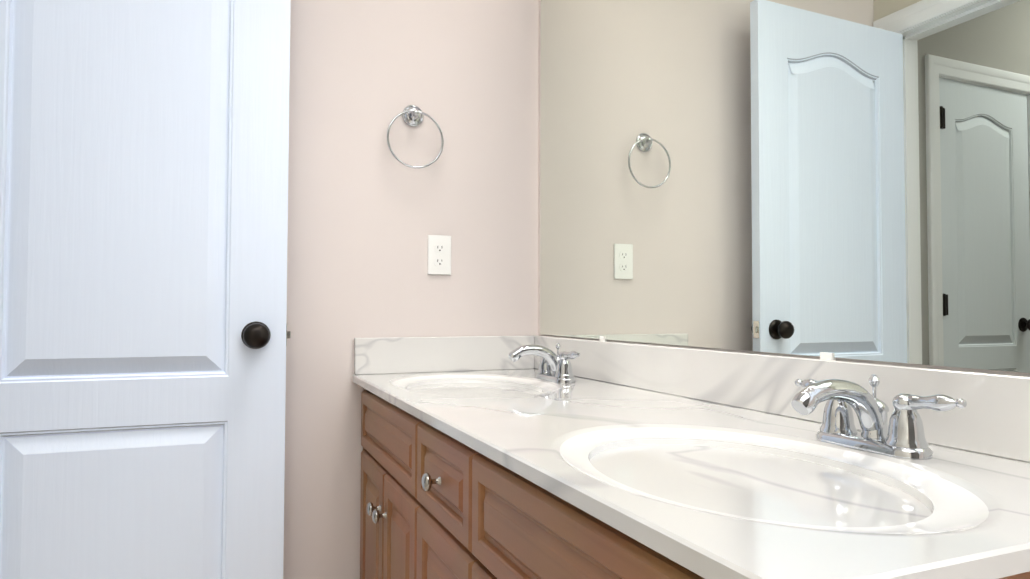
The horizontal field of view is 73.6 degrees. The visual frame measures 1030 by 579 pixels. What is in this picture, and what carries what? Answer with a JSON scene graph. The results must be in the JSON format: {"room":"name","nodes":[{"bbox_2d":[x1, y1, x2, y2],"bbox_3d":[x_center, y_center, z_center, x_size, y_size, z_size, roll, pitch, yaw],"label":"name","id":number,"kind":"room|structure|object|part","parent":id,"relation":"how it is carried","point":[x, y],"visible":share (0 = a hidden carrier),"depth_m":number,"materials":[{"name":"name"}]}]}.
{"room":"bathroom","nodes":[
{"label":"bathroom","id":0,"kind":"room"},
{"bbox_2d":[283,0,538,578],"bbox_3d":[-0.626,-0.314,1.888,1.705,2.740,0.120,1,-2,-23],"label":"wall","id":1,"kind":"structure","parent":0,"point":[368,213],"depth_m":1.93,"materials":[{"name":"paint"}]},
{"bbox_2d":[386,105,443,168],"bbox_3d":[-0.284,-0.434,1.948,0.165,0.188,0.042,1,-2,-23],"label":"towel ring","id":2,"kind":"object","parent":1,"relation":"attached to","point":[412,116],"visible":1,"depth_m":1.95,"materials":[{"name":"silver metal"}]},
{"bbox_2d":[428,235,450,274],"bbox_3d":[-0.217,-0.100,1.986,0.070,0.114,0.007,1,-2,-23],"label":"electrical outlet","id":3,"kind":"object","parent":1,"relation":"attached to","point":[439,254],"visible":1,"depth_m":1.98,"materials":[{"name":"plastic"}]},
{"bbox_2d":[538,0,598,339],"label":"wall","id":4,"kind":"structure","parent":0,"point":[539,45],"depth_m":2.11,"materials":[{"name":"paint"}]},
{"bbox_2d":[540,0,1029,372],"bbox_3d":[0.361,-0.403,1.429,0.008,1.047,1.445,1,-2,-23],"label":"mirror","id":5,"kind":"object","parent":4,"relation":"attached to","point":[832,179],"visible":1,"depth_m":1.17,"materials":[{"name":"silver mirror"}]},
{"bbox_2d":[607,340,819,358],"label":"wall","id":6,"kind":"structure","parent":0,"point":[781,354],"depth_m":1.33,"materials":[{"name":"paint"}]},
{"bbox_2d":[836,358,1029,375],"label":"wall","id":7,"kind":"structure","parent":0,"point":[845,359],"depth_m":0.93,"materials":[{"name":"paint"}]},
{"bbox_3d":[-2.300,1.048,0.899,5.520,0.050,6.520,1,-2,-23],"label":"floor","id":8,"kind":"structure","parent":0,"visible":0},
{"bbox_2d":[352,335,1029,578],"bbox_3d":[0.110,0.577,1.250,0.578,0.925,1.578,1,-2,-23],"label":"bathroom vanity","id":9,"kind":"object","parent":8,"relation":"on","point":[519,457],"visible":1,"depth_m":0.89,"materials":[{"name":"white stone"}]},
{"bbox_3d":[-0.687,-0.370,0.005,0.120,2.740,3.300,1,-2,-23],"label":"wall","id":10,"kind":"structure","parent":0,"visible":0},
{"bbox_2d":[0,0,289,578],"bbox_3d":[-0.894,0.021,1.567,0.711,2.030,0.157,1,-2,-21],"label":"bathroom door","id":11,"kind":"structure","parent":10,"relation":"in","point":[144,150],"depth_m":1.57,"materials":[{"name":"paint"}]},
{"bbox_3d":[-0.628,0.110,1.669,0.066,0.066,0.157,1,-2,-21],"label":"knob","id":12,"kind":"part","parent":11,"relation":"part of","materials":[{"name":"black metal"}]},
{"bbox_2d":[286,323,290,345],"bbox_3d":[-0.559,0.111,1.696,0.011,0.056,0.025,1,-2,-22],"label":"door latch","id":13,"kind":"object","parent":11,"relation":"attached to","point":[288,334],"depth_m":1.69,"materials":[{"name":"silver metal"}]}
]}

